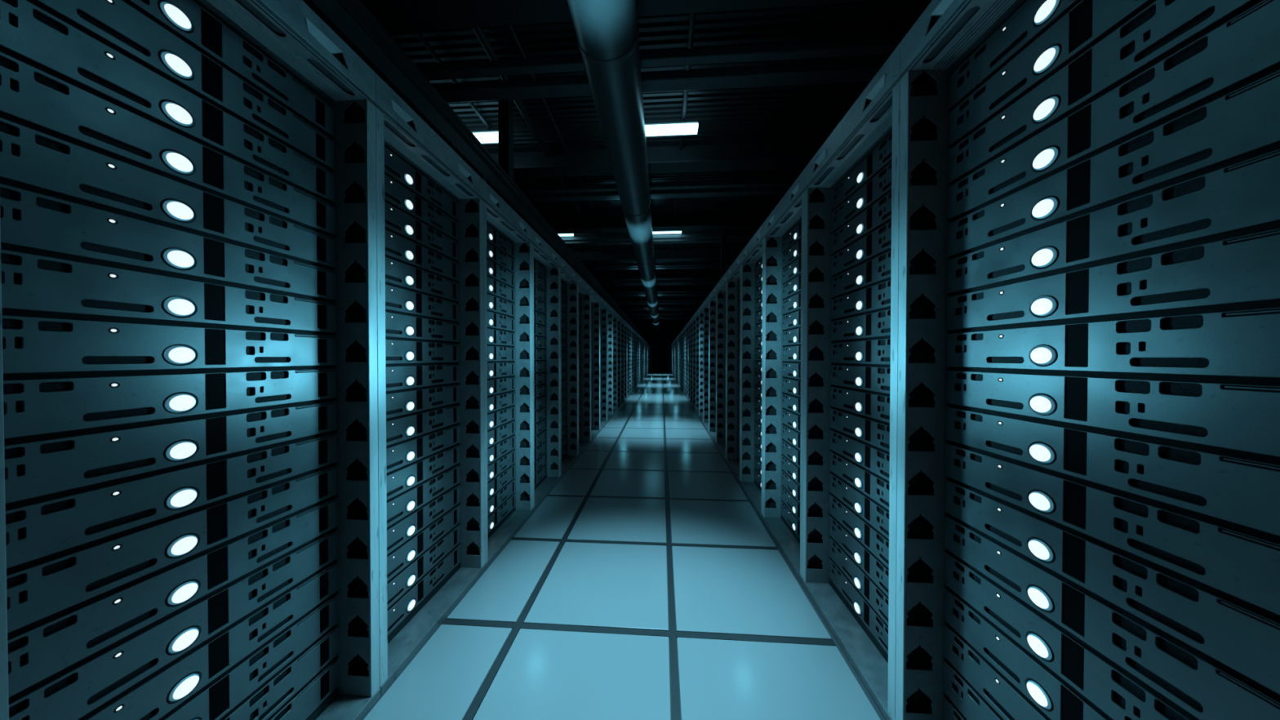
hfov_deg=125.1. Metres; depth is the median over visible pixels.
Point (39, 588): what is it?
server
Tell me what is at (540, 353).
server
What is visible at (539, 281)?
server
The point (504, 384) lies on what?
server
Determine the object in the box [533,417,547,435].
server
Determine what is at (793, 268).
server
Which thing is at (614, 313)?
rack
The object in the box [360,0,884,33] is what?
roof beam
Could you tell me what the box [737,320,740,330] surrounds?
server
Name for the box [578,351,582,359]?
server
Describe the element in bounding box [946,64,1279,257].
server
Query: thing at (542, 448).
server
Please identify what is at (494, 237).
server
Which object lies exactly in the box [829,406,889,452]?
server
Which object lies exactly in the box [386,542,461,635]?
server
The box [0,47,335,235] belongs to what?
server
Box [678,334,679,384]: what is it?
rack
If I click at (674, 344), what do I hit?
rack
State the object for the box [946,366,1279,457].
server
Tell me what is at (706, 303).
rack
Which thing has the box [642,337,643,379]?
rack
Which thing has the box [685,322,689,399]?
rack
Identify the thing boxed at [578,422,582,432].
server
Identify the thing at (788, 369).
server
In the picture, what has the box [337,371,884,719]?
floor
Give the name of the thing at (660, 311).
roof beam
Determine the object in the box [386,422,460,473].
server
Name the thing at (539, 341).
server
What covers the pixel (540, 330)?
server
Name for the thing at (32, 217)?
server
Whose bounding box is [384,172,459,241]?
server
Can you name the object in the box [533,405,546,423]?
server
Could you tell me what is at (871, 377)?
server
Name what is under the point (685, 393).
rack
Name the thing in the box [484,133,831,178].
roof beam
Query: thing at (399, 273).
server
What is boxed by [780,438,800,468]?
server
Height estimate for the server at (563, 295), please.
0.096 m
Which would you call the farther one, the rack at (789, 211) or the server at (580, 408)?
the server at (580, 408)
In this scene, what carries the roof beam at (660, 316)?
attached to the ceiling
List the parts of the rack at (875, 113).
post, panel, badge plate, sill, badge plate, post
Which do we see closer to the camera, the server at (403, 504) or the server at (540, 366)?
the server at (403, 504)
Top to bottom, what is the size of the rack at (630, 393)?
1.900 m
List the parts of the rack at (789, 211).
post, badge plate, panel, sill, badge plate, post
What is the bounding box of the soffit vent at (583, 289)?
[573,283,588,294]
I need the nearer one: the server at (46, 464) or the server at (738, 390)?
the server at (46, 464)
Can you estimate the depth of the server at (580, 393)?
3.94 m
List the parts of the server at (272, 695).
label rail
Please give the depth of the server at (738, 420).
3.24 m
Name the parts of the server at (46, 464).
label rail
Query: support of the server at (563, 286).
in the rack at (568, 275)
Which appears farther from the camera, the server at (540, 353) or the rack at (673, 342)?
the rack at (673, 342)
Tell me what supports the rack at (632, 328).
on the floor
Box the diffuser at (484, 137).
[472,131,498,143]
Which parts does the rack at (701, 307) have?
post, panel, post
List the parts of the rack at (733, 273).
post, panel, post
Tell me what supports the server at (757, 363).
in the rack at (753, 251)
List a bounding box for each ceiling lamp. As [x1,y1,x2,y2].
[471,120,498,143]
[558,233,573,235]
[644,118,698,136]
[652,231,681,234]
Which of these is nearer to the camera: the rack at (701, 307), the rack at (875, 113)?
the rack at (875, 113)
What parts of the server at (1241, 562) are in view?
label rail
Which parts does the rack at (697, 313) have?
post, panel, post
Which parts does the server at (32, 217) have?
label rail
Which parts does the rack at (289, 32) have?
post, sill, badge plate, panel, post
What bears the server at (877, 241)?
in the rack at (875, 113)
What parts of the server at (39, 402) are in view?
label rail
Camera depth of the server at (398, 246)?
1.32 m
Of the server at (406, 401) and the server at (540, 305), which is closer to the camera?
the server at (406, 401)
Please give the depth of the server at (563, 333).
3.29 m
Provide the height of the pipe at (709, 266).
0.070 m
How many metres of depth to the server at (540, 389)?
2.65 m
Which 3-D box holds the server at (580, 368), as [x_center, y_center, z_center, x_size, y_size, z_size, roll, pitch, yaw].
[-1.025,0.133,3.760,0.628,0.096,0.544,0,1,4]
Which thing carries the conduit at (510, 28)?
attached to the roof beam at (394, 15)
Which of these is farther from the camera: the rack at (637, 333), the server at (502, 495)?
the rack at (637, 333)
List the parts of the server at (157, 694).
label rail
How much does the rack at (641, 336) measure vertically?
1.900 m
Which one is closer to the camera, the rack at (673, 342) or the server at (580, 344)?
the server at (580, 344)
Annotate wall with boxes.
[631,320,689,371]
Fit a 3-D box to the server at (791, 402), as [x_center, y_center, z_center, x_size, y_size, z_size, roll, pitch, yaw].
[1.172,0.249,1.796,0.628,0.096,0.544,0,1,4]
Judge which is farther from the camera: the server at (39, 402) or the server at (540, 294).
the server at (540, 294)
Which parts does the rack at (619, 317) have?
panel, post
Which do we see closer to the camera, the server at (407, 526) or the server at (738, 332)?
the server at (407, 526)
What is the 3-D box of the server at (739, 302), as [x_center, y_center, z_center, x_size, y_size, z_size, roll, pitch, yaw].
[1.251,-0.529,2.998,0.628,0.096,0.544,0,1,4]
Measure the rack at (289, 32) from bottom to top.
1.900 m
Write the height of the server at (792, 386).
0.096 m
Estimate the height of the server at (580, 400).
0.096 m
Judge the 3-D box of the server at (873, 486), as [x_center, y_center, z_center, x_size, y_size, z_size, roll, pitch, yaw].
[1.132,0.446,1.193,0.628,0.096,0.544,0,1,4]
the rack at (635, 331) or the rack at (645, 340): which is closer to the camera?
the rack at (635, 331)
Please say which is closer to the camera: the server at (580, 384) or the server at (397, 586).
the server at (397, 586)
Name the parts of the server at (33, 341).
label rail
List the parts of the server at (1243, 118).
label rail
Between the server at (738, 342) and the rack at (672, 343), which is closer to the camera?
the server at (738, 342)
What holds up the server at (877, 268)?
in the rack at (875, 113)
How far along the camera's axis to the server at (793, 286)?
1.92 m
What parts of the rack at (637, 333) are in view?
panel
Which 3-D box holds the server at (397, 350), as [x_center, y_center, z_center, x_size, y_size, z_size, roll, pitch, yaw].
[-1.183,-0.036,1.340,0.628,0.096,0.544,0,1,4]
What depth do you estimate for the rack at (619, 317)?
7.03 m
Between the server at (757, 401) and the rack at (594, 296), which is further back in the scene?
the rack at (594, 296)
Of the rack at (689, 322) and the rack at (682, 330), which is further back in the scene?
the rack at (682, 330)
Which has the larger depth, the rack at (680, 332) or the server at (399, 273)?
the rack at (680, 332)
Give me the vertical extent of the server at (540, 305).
0.096 m
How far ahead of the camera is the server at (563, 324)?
3.29 m
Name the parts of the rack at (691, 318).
post, panel, post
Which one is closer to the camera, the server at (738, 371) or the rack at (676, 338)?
the server at (738, 371)
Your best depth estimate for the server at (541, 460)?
2.67 m
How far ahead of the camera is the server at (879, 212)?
1.24 m
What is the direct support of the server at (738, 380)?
in the rack at (733, 273)
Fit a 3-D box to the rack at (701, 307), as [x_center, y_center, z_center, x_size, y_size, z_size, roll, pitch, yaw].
[1.402,0.044,5.423,0.808,1.900,0.605,0,1,4]
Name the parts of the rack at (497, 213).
post, badge plate, sill, panel, badge plate, post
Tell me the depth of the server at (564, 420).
3.30 m
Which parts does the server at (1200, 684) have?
label rail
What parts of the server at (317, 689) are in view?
label rail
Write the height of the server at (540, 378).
0.096 m
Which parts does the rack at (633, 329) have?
panel, post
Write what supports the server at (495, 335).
in the rack at (497, 213)
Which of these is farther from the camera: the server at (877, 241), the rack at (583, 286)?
the rack at (583, 286)
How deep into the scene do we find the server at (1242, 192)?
0.52 m
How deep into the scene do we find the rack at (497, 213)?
2.19 m
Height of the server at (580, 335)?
0.096 m
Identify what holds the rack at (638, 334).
on the floor
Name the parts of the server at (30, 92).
label rail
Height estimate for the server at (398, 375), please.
0.096 m
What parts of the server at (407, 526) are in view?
label rail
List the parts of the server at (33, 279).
label rail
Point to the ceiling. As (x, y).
(811, 108)
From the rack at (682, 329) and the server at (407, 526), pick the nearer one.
the server at (407, 526)
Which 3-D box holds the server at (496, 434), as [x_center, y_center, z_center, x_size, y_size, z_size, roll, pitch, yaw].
[-1.144,0.438,1.949,0.628,0.096,0.544,0,1,4]
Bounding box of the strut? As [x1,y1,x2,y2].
[497,99,513,181]
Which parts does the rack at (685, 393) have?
panel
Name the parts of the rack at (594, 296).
post, panel, post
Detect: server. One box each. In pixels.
[0,0,335,202]
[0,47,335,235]
[0,112,335,267]
[0,177,336,300]
[0,243,336,333]
[1,308,336,373]
[3,364,337,439]
[4,397,337,503]
[4,430,337,568]
[6,462,337,633]
[7,494,337,697]
[8,527,337,719]
[33,0,334,170]
[77,559,338,719]
[126,0,334,137]
[158,591,338,719]
[219,623,338,719]
[266,655,338,719]
[384,145,459,221]
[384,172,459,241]
[384,200,459,261]
[384,226,459,281]
[385,254,459,302]
[385,282,460,321]
[385,309,460,342]
[385,336,460,364]
[385,362,460,391]
[386,382,460,418]
[386,402,460,445]
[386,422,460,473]
[386,443,460,500]
[386,462,460,527]
[386,482,460,554]
[386,502,461,582]
[386,523,461,608]
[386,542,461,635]
[486,222,515,258]
[486,240,515,272]
[486,257,515,287]
[486,275,515,302]
[486,292,515,316]
[487,310,515,331]
[487,327,515,346]
[487,344,515,361]
[487,360,515,378]
[487,375,515,395]
[487,390,515,413]
[487,404,515,430]
[487,418,515,447]
[487,433,515,465]
[487,448,515,482]
[487,462,515,499]
[487,477,515,516]
[487,492,515,533]
[533,259,546,279]
[533,271,546,291]
[533,284,546,302]
[533,297,546,314]
[533,310,546,325]
[533,322,546,337]
[533,334,546,348]
[533,347,546,359]
[533,360,546,373]
[533,371,546,385]
[533,382,546,398]
[533,394,546,410]
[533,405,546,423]
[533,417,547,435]
[533,429,547,448]
[533,440,547,460]
[534,451,547,473]
[534,462,547,485]
[560,280,567,293]
[560,289,567,302]
[560,299,567,311]
[560,310,567,321]
[560,320,567,331]
[560,329,567,340]
[560,339,567,350]
[560,349,567,359]
[560,359,567,369]
[560,368,567,379]
[560,377,567,389]
[560,387,567,399]
[560,397,567,408]
[560,406,567,419]
[560,415,567,429]
[560,425,567,438]
[561,434,567,448]
[561,444,567,458]
[578,293,582,302]
[578,302,582,311]
[578,310,582,319]
[578,318,582,327]
[578,326,582,334]
[578,334,582,342]
[578,342,582,351]
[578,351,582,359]
[578,359,582,367]
[578,367,582,375]
[578,374,582,383]
[578,382,582,391]
[578,391,582,399]
[578,399,582,408]
[578,407,582,416]
[578,415,582,424]
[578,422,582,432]
[578,431,582,440]
[737,280,740,291]
[737,289,740,301]
[737,300,740,311]
[737,310,740,320]
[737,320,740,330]
[737,329,739,340]
[737,339,739,349]
[737,349,739,359]
[737,359,739,369]
[737,368,739,379]
[737,378,739,389]
[737,388,739,399]
[737,399,739,408]
[737,408,739,418]
[737,418,739,429]
[737,428,739,439]
[737,438,739,448]
[737,448,739,458]
[753,456,761,475]
[753,467,761,488]
[754,258,762,276]
[754,271,762,288]
[754,284,762,300]
[754,296,762,312]
[754,309,762,324]
[754,322,761,336]
[754,334,761,348]
[754,347,761,359]
[754,360,761,373]
[754,372,761,386]
[754,384,761,398]
[754,395,761,411]
[754,408,761,423]
[754,420,761,436]
[754,431,761,449]
[754,444,761,462]
[780,422,800,450]
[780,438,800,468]
[780,453,800,485]
[780,469,799,502]
[780,484,799,520]
[780,499,799,538]
[781,220,801,253]
[781,237,801,268]
[781,255,801,284]
[781,273,801,299]
[781,290,801,315]
[781,308,801,330]
[781,326,800,345]
[781,343,800,361]
[781,360,800,379]
[781,376,800,397]
[781,391,800,414]
[781,407,800,432]
[828,515,888,597]
[828,535,888,625]
[828,557,888,654]
[829,362,890,393]
[829,384,889,422]
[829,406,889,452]
[829,427,889,481]
[829,449,889,510]
[829,471,888,538]
[829,493,888,568]
[830,190,891,254]
[830,219,891,275]
[830,248,891,297]
[830,277,890,319]
[830,306,890,341]
[830,335,890,364]
[831,131,892,210]
[831,160,892,232]
[942,658,1004,719]
[942,695,966,719]
[943,586,1113,719]
[943,622,1051,719]
[944,476,1279,694]
[944,513,1279,719]
[944,549,1199,719]
[945,403,1279,536]
[945,440,1279,615]
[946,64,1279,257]
[946,142,1279,293]
[946,221,1279,329]
[946,299,1279,377]
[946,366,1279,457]
[947,0,1151,146]
[947,0,1255,183]
[947,0,1279,220]
[948,0,1079,109]
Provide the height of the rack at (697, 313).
1.900 m
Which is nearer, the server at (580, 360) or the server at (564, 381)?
the server at (564, 381)
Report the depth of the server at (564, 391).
3.30 m
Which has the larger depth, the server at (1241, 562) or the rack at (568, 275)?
the rack at (568, 275)
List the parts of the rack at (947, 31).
post, panel, badge plate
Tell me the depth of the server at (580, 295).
3.94 m
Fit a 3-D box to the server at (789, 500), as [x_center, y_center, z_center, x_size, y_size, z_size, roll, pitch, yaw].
[1.171,0.824,1.801,0.628,0.096,0.544,0,1,4]
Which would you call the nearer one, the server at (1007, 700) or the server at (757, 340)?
the server at (1007, 700)
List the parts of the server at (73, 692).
label rail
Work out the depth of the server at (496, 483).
2.00 m
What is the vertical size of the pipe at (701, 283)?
0.070 m
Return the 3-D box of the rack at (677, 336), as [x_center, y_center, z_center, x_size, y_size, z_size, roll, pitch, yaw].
[1.955,-0.034,13.888,0.808,1.900,0.605,0,1,4]
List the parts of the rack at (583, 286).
post, panel, post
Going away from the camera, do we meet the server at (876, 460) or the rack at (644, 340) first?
the server at (876, 460)
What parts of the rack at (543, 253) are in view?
post, sill, panel, post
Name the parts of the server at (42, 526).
label rail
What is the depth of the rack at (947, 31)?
0.88 m
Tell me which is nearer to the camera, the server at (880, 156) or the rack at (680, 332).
the server at (880, 156)
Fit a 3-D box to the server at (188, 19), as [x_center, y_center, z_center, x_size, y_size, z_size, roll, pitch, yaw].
[-1.222,-0.702,0.729,0.628,0.096,0.544,0,1,4]
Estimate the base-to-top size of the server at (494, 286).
0.096 m
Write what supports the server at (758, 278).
in the rack at (753, 251)
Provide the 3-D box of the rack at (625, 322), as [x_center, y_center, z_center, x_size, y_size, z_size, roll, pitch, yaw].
[-0.742,0.019,7.992,0.808,1.900,0.605,0,1,4]
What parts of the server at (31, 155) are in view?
label rail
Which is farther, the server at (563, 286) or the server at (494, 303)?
the server at (563, 286)
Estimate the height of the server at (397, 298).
0.096 m
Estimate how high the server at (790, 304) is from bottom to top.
0.096 m
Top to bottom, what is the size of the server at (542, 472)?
0.096 m
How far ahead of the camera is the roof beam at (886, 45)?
2.64 m
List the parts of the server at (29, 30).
label rail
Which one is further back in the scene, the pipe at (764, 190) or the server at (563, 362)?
the pipe at (764, 190)
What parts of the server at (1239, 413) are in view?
label rail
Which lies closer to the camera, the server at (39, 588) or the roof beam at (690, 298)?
the server at (39, 588)
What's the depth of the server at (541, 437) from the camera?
2.65 m
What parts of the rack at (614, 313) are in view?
post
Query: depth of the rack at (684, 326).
9.96 m
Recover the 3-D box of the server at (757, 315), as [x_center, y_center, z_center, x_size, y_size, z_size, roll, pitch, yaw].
[1.212,-0.332,2.395,0.628,0.096,0.544,0,1,4]
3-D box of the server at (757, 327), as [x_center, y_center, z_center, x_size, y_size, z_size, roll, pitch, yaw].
[1.211,-0.236,2.396,0.628,0.096,0.544,0,1,4]
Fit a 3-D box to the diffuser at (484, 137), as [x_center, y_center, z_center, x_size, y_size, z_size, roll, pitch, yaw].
[-2.030,-2.515,3.780,0.950,0.045,0.165,0,1,4]
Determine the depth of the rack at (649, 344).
23.36 m
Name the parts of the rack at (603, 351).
panel, post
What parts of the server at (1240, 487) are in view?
label rail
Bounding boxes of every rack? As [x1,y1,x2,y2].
[0,0,381,719]
[340,73,485,696]
[459,180,533,569]
[523,228,560,512]
[560,256,578,478]
[573,274,591,457]
[582,286,599,442]
[598,296,607,431]
[606,302,613,422]
[612,308,617,415]
[617,313,621,410]
[617,316,624,405]
[622,320,626,401]
[624,322,629,398]
[625,324,631,395]
[631,326,633,392]
[633,328,635,391]
[635,330,636,388]
[635,331,637,386]
[637,333,639,386]
[638,333,639,383]
[640,335,640,382]
[640,336,641,382]
[641,337,642,380]
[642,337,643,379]
[643,338,644,378]
[644,339,644,377]
[644,340,645,377]
[645,341,646,375]
[646,342,647,374]
[647,342,648,373]
[648,343,648,373]
[648,344,649,372]
[671,342,672,373]
[671,344,671,372]
[672,342,673,375]
[673,341,674,376]
[674,343,675,377]
[675,337,676,380]
[675,338,675,379]
[676,336,677,382]
[677,335,678,383]
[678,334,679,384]
[679,333,679,386]
[680,329,682,388]
[680,332,682,386]
[681,328,683,391]
[683,326,684,392]
[684,324,686,395]
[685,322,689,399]
[688,319,694,401]
[689,315,695,405]
[692,312,695,411]
[695,307,699,416]
[698,302,709,422]
[702,294,712,432]
[708,284,725,444]
[715,271,726,460]
[725,252,755,482]
[739,222,782,518]
[761,168,831,583]
[801,43,948,719]
[895,0,1025,719]
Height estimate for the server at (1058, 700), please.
0.096 m
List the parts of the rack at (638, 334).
post, panel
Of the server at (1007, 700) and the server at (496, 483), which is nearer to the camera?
the server at (1007, 700)
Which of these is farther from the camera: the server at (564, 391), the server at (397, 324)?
the server at (564, 391)
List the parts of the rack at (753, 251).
post, panel, sill, post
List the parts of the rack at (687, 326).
panel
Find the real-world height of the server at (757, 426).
0.096 m
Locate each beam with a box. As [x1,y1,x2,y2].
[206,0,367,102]
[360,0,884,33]
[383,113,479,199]
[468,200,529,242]
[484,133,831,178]
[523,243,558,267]
[542,208,773,234]
[570,245,746,262]
[588,267,728,280]
[601,284,716,293]
[615,295,707,302]
[617,303,702,308]
[623,310,697,314]
[627,315,693,318]
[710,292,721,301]
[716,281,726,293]
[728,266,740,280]
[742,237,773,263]
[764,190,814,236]
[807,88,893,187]
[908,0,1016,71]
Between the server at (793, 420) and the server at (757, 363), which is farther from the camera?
the server at (757, 363)
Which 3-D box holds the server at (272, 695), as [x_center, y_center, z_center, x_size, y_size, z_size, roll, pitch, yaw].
[-1.223,0.833,0.743,0.628,0.096,0.544,0,1,4]
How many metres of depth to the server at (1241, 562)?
0.52 m
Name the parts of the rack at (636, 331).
post, panel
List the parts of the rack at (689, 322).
panel, post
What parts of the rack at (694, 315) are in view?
post, panel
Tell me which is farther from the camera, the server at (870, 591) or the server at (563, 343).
the server at (563, 343)
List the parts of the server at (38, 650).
label rail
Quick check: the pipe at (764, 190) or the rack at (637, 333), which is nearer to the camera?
the pipe at (764, 190)
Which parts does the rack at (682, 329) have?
panel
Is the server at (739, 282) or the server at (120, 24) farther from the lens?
the server at (739, 282)
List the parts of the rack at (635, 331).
panel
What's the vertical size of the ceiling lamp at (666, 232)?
0.200 m
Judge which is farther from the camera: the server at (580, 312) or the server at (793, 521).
the server at (580, 312)
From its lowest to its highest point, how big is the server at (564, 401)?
0.096 m
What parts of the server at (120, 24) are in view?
label rail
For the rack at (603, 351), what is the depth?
5.22 m
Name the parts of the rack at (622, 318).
panel, post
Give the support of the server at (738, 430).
in the rack at (733, 273)
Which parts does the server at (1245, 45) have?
label rail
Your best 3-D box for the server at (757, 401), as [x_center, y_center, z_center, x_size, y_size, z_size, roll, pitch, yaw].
[1.211,0.339,2.401,0.628,0.096,0.544,0,1,4]
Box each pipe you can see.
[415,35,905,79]
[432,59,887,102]
[518,177,797,194]
[524,185,791,202]
[561,232,755,241]
[564,237,751,245]
[566,0,659,329]
[583,262,733,267]
[586,265,730,270]
[598,280,719,284]
[600,282,717,285]
[608,292,710,295]
[609,294,708,296]
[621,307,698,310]
[629,317,691,319]
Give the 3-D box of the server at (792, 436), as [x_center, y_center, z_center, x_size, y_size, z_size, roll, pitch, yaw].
[1.171,0.441,1.798,0.628,0.096,0.544,0,1,4]
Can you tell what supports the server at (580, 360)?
in the rack at (583, 286)
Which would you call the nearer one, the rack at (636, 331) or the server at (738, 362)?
the server at (738, 362)
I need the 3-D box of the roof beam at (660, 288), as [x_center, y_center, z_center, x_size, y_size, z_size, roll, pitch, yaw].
[0.698,-2.627,12.177,8.980,0.276,0.240,0,1,4]
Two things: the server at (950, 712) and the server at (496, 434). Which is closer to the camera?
the server at (950, 712)
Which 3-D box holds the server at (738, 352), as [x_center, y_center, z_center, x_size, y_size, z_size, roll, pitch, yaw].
[1.251,-0.050,3.002,0.628,0.096,0.544,0,1,4]
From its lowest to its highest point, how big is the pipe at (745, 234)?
0.070 m
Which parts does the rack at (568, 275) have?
post, panel, post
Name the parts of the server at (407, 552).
label rail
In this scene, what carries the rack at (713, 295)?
on the floor
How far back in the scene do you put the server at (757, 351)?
2.59 m
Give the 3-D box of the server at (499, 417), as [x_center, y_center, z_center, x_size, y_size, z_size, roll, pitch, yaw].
[-1.144,0.342,1.948,0.628,0.096,0.544,0,1,4]
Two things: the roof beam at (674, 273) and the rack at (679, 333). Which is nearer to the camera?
the roof beam at (674, 273)
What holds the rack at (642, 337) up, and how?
on the floor
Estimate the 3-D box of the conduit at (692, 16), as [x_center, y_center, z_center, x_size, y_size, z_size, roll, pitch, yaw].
[0.962,-2.707,11.076,0.042,0.042,25.439,0,1,4]
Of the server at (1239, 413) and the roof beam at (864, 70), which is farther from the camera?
the roof beam at (864, 70)
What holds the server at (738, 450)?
in the rack at (733, 273)
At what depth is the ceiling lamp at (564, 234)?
6.69 m
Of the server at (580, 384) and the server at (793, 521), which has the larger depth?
the server at (580, 384)
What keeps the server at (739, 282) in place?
in the rack at (733, 273)
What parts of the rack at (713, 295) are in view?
post, panel, post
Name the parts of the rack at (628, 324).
panel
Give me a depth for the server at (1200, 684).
0.54 m
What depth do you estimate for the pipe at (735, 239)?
6.87 m
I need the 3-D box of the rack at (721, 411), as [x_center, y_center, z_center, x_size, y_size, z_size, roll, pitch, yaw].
[1.284,0.061,3.609,0.808,1.900,0.605,0,1,4]
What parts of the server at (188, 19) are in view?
label rail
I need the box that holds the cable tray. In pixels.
[309,0,644,338]
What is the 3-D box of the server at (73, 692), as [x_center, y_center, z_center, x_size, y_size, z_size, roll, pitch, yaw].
[-1.223,0.545,0.740,0.628,0.096,0.544,0,1,4]
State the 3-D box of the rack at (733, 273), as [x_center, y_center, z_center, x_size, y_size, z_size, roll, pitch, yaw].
[1.244,0.067,3.004,0.808,1.900,0.605,0,1,4]
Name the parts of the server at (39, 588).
label rail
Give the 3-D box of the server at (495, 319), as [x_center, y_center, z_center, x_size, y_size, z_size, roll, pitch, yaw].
[-1.143,-0.233,1.943,0.628,0.096,0.544,0,1,4]
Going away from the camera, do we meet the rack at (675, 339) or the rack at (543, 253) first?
the rack at (543, 253)
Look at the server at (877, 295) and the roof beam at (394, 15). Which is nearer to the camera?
the server at (877, 295)
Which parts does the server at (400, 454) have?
label rail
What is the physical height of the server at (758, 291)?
0.096 m
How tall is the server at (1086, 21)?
0.096 m
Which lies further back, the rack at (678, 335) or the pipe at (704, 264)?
the rack at (678, 335)
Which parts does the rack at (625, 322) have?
panel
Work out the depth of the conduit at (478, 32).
3.52 m
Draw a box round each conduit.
[414,31,634,319]
[471,26,641,321]
[507,25,644,319]
[664,13,696,320]
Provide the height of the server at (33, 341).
0.096 m
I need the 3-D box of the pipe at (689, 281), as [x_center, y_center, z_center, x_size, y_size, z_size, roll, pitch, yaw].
[0.599,-2.495,10.661,8.980,0.070,0.080,0,1,4]
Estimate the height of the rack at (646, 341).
1.900 m
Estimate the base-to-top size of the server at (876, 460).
0.096 m
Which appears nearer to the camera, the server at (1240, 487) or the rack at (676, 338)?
the server at (1240, 487)
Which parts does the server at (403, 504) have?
label rail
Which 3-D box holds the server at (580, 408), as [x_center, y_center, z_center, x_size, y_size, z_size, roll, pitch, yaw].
[-1.025,0.613,3.765,0.628,0.096,0.544,0,1,4]
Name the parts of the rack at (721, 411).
post, panel, post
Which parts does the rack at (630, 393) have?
panel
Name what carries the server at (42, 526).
in the rack at (289, 32)
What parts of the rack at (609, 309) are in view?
post, panel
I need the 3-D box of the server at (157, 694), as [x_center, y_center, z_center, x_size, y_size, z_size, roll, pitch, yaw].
[-1.223,0.641,0.741,0.628,0.096,0.544,0,1,4]
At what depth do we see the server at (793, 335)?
1.92 m
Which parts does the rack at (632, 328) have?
post, panel, post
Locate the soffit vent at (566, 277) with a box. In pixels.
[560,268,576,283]
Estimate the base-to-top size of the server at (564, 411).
0.096 m
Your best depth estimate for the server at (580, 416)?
3.94 m
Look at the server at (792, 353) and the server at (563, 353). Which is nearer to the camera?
the server at (792, 353)
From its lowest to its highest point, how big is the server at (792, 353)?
0.096 m
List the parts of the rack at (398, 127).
post, badge plate, sill, badge plate, panel, post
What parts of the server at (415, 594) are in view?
label rail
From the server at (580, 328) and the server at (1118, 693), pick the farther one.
the server at (580, 328)
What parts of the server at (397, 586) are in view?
label rail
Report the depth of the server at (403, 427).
1.33 m
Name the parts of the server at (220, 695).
label rail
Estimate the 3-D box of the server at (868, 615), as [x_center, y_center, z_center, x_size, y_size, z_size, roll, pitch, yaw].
[1.132,0.926,1.197,0.628,0.096,0.544,0,1,4]
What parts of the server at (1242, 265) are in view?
label rail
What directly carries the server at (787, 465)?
in the rack at (789, 211)
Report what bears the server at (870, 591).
in the rack at (875, 113)
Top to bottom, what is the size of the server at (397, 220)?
0.096 m
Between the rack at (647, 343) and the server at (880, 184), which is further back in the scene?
the rack at (647, 343)
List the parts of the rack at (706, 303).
post, panel, post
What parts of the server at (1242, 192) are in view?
label rail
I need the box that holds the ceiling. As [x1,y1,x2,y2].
[388,0,932,319]
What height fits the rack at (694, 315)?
1.900 m
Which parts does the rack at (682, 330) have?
post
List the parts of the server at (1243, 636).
label rail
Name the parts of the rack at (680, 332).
panel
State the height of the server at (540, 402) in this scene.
0.096 m
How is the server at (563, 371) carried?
in the rack at (568, 275)
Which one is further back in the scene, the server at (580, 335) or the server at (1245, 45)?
the server at (580, 335)
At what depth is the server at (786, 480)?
1.93 m
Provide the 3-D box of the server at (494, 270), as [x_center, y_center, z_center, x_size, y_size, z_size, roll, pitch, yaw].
[-1.143,-0.521,1.940,0.628,0.096,0.544,0,1,4]
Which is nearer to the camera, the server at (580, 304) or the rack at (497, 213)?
the rack at (497, 213)
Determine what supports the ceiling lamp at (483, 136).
attached to the ceiling
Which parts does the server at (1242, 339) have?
label rail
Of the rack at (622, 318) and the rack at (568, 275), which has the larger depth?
the rack at (622, 318)
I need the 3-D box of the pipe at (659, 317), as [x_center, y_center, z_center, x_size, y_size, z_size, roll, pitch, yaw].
[1.250,-2.587,20.639,8.980,0.070,0.080,0,1,4]
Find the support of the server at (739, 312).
in the rack at (733, 273)
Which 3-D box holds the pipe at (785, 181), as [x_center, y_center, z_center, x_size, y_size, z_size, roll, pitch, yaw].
[0.208,-2.439,4.674,8.980,0.070,0.080,0,1,4]
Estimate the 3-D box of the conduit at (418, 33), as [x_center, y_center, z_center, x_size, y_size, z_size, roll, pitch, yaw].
[-1.228,-2.711,11.219,0.039,0.039,25.439,0,1,4]
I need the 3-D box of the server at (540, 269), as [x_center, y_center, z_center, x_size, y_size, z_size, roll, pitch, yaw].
[-1.103,-0.719,2.543,0.628,0.096,0.544,0,1,4]
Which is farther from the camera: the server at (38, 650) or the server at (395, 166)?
the server at (395, 166)
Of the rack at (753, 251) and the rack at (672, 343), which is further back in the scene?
the rack at (672, 343)
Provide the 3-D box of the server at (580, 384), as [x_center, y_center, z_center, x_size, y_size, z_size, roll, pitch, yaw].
[-1.025,0.325,3.762,0.628,0.096,0.544,0,1,4]
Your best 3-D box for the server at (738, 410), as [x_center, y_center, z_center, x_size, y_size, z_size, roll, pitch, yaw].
[1.250,0.525,3.008,0.628,0.096,0.544,0,1,4]
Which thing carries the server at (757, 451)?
in the rack at (753, 251)

